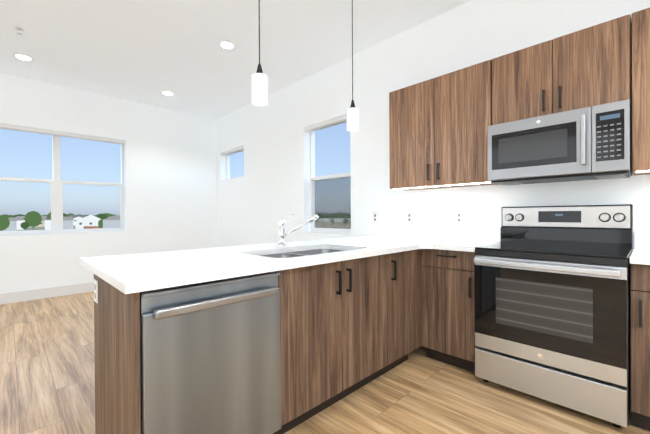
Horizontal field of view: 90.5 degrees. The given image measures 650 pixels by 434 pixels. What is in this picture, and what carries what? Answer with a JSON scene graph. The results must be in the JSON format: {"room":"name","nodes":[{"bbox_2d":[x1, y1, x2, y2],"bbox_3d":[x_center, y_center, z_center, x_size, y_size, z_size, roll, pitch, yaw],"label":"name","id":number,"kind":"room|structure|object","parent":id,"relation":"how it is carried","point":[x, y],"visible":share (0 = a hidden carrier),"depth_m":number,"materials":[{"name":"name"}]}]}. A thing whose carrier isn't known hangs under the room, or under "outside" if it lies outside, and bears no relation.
{"room":"kitchen","nodes":[
{"label":"kitchen","id":0,"kind":"room"},
{"bbox_2d":[94,279,97,302],"bbox_3d":[-1.140,0.370,1.603,0.006,0.113,0.079,-1,0,-45],"label":"outlet panel","id":1,"kind":"object","parent":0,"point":[95,290],"visible":0.98,"depth_m":1.59,"materials":[{"name":"white plastic"}]},
{"bbox_2d":[0,73,216,292],"bbox_3d":[-4.459,-0.365,4.120,6.400,3.020,0.185,-1,0,-45],"label":"wall","id":2,"kind":"structure","parent":0,"point":[170,180],"depth_m":5.26,"materials":[{"name":"white paint"}]},
{"bbox_2d":[0,282,93,304],"bbox_3d":[-4.381,1.072,4.056,6.398,0.145,0.014,-1,0,-45],"label":"baseboard","id":3,"kind":"structure","parent":2,"relation":"attached to","point":[26,295],"depth_m":4.51,"materials":[{"name":"white plastic"}]},
{"bbox_2d":[0,124,125,235],"bbox_3d":[-3.914,-0.494,4.655,1.770,1.475,0.178,-1,0,-45],"label":"window","id":4,"kind":"structure","parent":2,"relation":"in","point":[56,182],"depth_m":4.70,"materials":[{"name":"white plastic"}]},
{"bbox_2d":[0,0,469,119],"bbox_3d":[-1.178,-1.938,0.767,6.770,0.120,9.570,-1,0,-45],"label":"ceiling","id":5,"kind":"structure","parent":0,"point":[147,52],"depth_m":3.47,"materials":[{"name":"white paint"}]},
{"bbox_2d":[14,26,23,34],"bbox_3d":[-3.046,-1.852,3.208,0.070,0.054,0.070,-1,0,-45],"label":"sprinkler head","id":6,"kind":"object","parent":5,"relation":"attached to","point":[19,29],"visible":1,"depth_m":3.20},
{"bbox_2d":[13,53,32,60],"bbox_3d":[-3.543,-1.875,3.784,0.170,0.007,0.170,-1,0,-45],"label":"recessed light","id":7,"kind":"object","parent":5,"relation":"in","point":[23,57],"visible":1,"depth_m":3.78,"materials":[{"name":"white plastic"}]},
{"bbox_2d":[162,91,173,95],"bbox_3d":[-2.403,-1.889,4.928,0.170,0.007,0.170,-1,0,-45],"label":"recessed light","id":8,"kind":"object","parent":5,"relation":"in","point":[168,93],"visible":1,"depth_m":4.92,"materials":[{"name":"white plastic"}]},
{"bbox_2d":[219,41,234,49],"bbox_3d":[-1.077,-1.889,3.545,0.170,0.007,0.170,-1,0,-45],"label":"recessed light","id":9,"kind":"object","parent":5,"relation":"in","point":[226,45],"visible":1,"depth_m":3.54,"materials":[{"name":"white plastic"}]},
{"bbox_2d":[251,0,267,105],"bbox_3d":[-0.390,-1.281,1.906,0.120,1.216,0.120,-1,0,-45],"label":"pendant light","id":10,"kind":"object","parent":5,"relation":"hanging from","point":[259,87],"visible":1,"depth_m":1.87,"materials":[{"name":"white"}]},
{"bbox_2d":[346,0,358,131],"bbox_3d":[0.214,-1.288,2.515,0.120,1.216,0.120,-1,0,-45],"label":"pendant light","id":11,"kind":"object","parent":5,"relation":"hanging from","point":[352,118],"visible":1,"depth_m":2.49,"materials":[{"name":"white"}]},
{"bbox_2d":[0,292,649,433],"bbox_3d":[-1.158,1.202,0.784,6.770,0.120,9.570,-1,0,-45],"label":"floor","id":12,"kind":"structure","parent":0,"point":[47,368],"depth_m":2.01,"materials":[{"name":"brown wood"}]},
{"bbox_2d":[140,271,280,433],"bbox_3d":[-0.622,0.702,1.542,0.596,0.866,0.632,-1,0,-45],"label":"dishwasher","id":13,"kind":"object","parent":12,"relation":"on","point":[210,357],"visible":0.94,"depth_m":1.31,"materials":[{"name":"grey metal"}]},
{"bbox_2d":[273,254,389,433],"bbox_3d":[-0.153,0.689,2.147,0.913,0.878,0.727,-1,0,-45],"label":"base cabinet","id":14,"kind":"object","parent":12,"relation":"on","point":[348,327],"depth_m":1.82,"materials":[{"name":"brown wood"}]},
{"bbox_2d":[80,226,423,293],"bbox_3d":[-0.060,0.179,2.335,2.635,0.135,0.950,-1,0,-45],"label":"countertop","id":15,"kind":"structure","parent":14,"relation":"on","point":[132,273],"depth_m":1.67,"materials":[{"name":"white stone"}]},
{"bbox_2d":[278,213,318,246],"bbox_3d":[-0.195,0.091,2.336,0.299,0.242,0.060,0,0,0],"label":"faucet","id":16,"kind":"object","parent":15,"relation":"on","point":[283,234],"visible":1,"depth_m":2.32,"materials":[{"name":"silver metal"}]},
{"bbox_2d":[259,249,347,257],"bbox_3d":[-0.113,0.339,2.093,0.830,0.179,0.510,-1,0,-45],"label":"sink","id":17,"kind":"object","parent":15,"relation":"in","point":[300,253],"visible":0.15,"depth_m":2.32,"materials":[{"name":"silver metal"}]},
{"bbox_2d":[390,251,409,369],"bbox_3d":[0.252,0.685,2.545,0.224,0.878,0.727,-1,0,-45],"label":"base cabinet","id":18,"kind":"object","parent":12,"relation":"on","point":[399,343],"depth_m":2.31,"materials":[{"name":"brown wood"}]},
{"bbox_2d":[406,249,421,351],"bbox_3d":[0.422,0.683,2.713,0.253,0.878,0.727,-1,0,-45],"label":"base cabinet","id":19,"kind":"object","parent":12,"relation":"on","point":[413,258],"depth_m":2.46,"materials":[{"name":"brown wood"}]},
{"bbox_2d":[422,249,476,372],"bbox_3d":[1.107,0.679,2.576,0.640,0.878,0.423,-1,0,-45],"label":"base cabinet","id":20,"kind":"object","parent":12,"relation":"on","point":[448,325],"visible":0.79,"depth_m":2.37,"materials":[{"name":"brown wood"}]},
{"bbox_2d":[420,227,500,251],"bbox_3d":[1.097,0.171,2.538,0.702,0.135,0.383,-1,0,-45],"label":"countertop","id":21,"kind":"structure","parent":20,"relation":"on","point":[455,239],"depth_m":2.75,"materials":[{"name":"white stone"}]},
{"bbox_2d":[474,204,632,427],"bbox_3d":[1.484,0.520,2.113,0.734,1.196,0.754,-1,0,-45],"label":"range","id":22,"kind":"object","parent":12,"relation":"on","point":[552,301],"visible":1,"depth_m":1.91,"materials":[{"name":"silver metal"}]},
{"bbox_2d":[630,264,649,430],"bbox_3d":[1.932,0.678,1.738,0.640,0.878,0.396,-1,0,-45],"label":"base cabinet","id":23,"kind":"object","parent":12,"relation":"on","point":[640,344],"visible":1,"depth_m":1.66,"materials":[{"name":"brown wood"}]},
{"bbox_2d":[629,232,649,264],"bbox_3d":[2.095,0.170,1.573,0.634,0.135,0.861,-1,0,-45],"label":"countertop","id":24,"kind":"structure","parent":23,"relation":"on","point":[640,254],"depth_m":1.94,"materials":[{"name":"white stone"}]},
{"bbox_2d":[216,0,649,248],"bbox_3d":[1.114,-0.395,3.151,0.185,3.020,9.385,-1,0,-45],"label":"wall","id":25,"kind":"structure","parent":0,"point":[263,196],"depth_m":3.49,"materials":[{"name":"white paint"}]},
{"bbox_2d":[221,146,243,180],"bbox_3d":[-1.638,-0.968,5.939,0.178,0.550,0.860,-1,0,-45],"label":"window","id":26,"kind":"structure","parent":25,"relation":"in","point":[228,153],"depth_m":6.14,"materials":[{"name":"white plastic"}]},
{"bbox_2d":[304,115,350,234],"bbox_3d":[0.072,-0.517,4.205,0.178,1.455,0.850,-1,0,-45],"label":"window","id":27,"kind":"structure","parent":25,"relation":"in","point":[313,128],"depth_m":4.33,"materials":[{"name":"white plastic"}]},
{"bbox_2d":[372,212,377,222],"bbox_3d":[0.558,0.006,3.582,0.006,0.121,0.079,-1,0,-45],"label":"electrical outlet","id":28,"kind":"object","parent":25,"relation":"attached to","point":[374,217],"visible":1,"depth_m":3.58,"materials":[{"name":"white plastic"}]},
{"bbox_2d":[406,212,412,223],"bbox_3d":[0.860,0.006,3.276,0.006,0.121,0.079,-1,0,-45],"label":"electrical outlet","id":29,"kind":"object","parent":25,"relation":"attached to","point":[409,217],"visible":1,"depth_m":3.27,"materials":[{"name":"white plastic"}]},
{"bbox_2d":[389,60,499,190],"bbox_3d":[1.029,-0.726,2.837,0.362,0.915,0.907,-1,0,-45],"label":"upper cabinet","id":30,"kind":"object","parent":25,"relation":"attached to","point":[438,130],"visible":0.96,"depth_m":2.68,"materials":[{"name":"brown wood"}]},
{"bbox_2d":[393,182,490,189],"bbox_3d":[0.956,-0.263,2.764,0.015,0.006,0.867,-1,0,-45],"label":"under-cabinet light","id":31,"kind":"object","parent":30,"relation":"attached to","point":[479,183],"depth_m":2.70,"materials":[{"name":"white plastic"}]},
{"bbox_2d":[455,211,463,223],"bbox_3d":[1.214,0.005,2.916,0.006,0.121,0.079,-1,0,-45],"label":"electrical outlet","id":32,"kind":"object","parent":25,"relation":"attached to","point":[459,217],"visible":1,"depth_m":2.91,"materials":[{"name":"white plastic"}]},
{"bbox_2d":[492,14,631,124],"bbox_3d":[1.613,-0.930,2.241,0.362,0.506,0.754,-1,0,-45],"label":"upper cabinet","id":33,"kind":"object","parent":25,"relation":"attached to","point":[587,67],"visible":0.81,"depth_m":2.08,"materials":[{"name":"brown wood"}]},
{"bbox_2d":[488,99,631,184],"bbox_3d":[1.582,-0.459,2.210,0.459,0.413,0.754,-1,0,-45],"label":"over-the-range microwave","id":34,"kind":"object","parent":33,"relation":"attached to","point":[589,143],"visible":1,"depth_m":2.04,"materials":[{"name":"grey metal"}]},
{"bbox_2d":[631,8,649,175],"bbox_3d":[2.184,-0.726,1.663,0.362,0.915,0.863,-1,0,-45],"label":"upper cabinet","id":35,"kind":"object","parent":25,"relation":"attached to","point":[640,25],"visible":1,"depth_m":1.84,"materials":[{"name":"brown wood"}]},
{"label":"outside","id":36,"kind":"structure","parent":0,"visible":0},
{"bbox_2d":[17,219,349,230],"bbox_3d":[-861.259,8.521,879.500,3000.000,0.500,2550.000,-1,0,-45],"label":"ground","id":37,"kind":"structure","parent":36,"point":[37,228],"depth_m":215.69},
{"bbox_2d":[0,205,350,230],"bbox_3d":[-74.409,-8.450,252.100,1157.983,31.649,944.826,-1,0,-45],"label":"scenery","id":38,"kind":"structure","parent":37,"relation":"on","point":[33,219],"depth_m":192.73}
]}

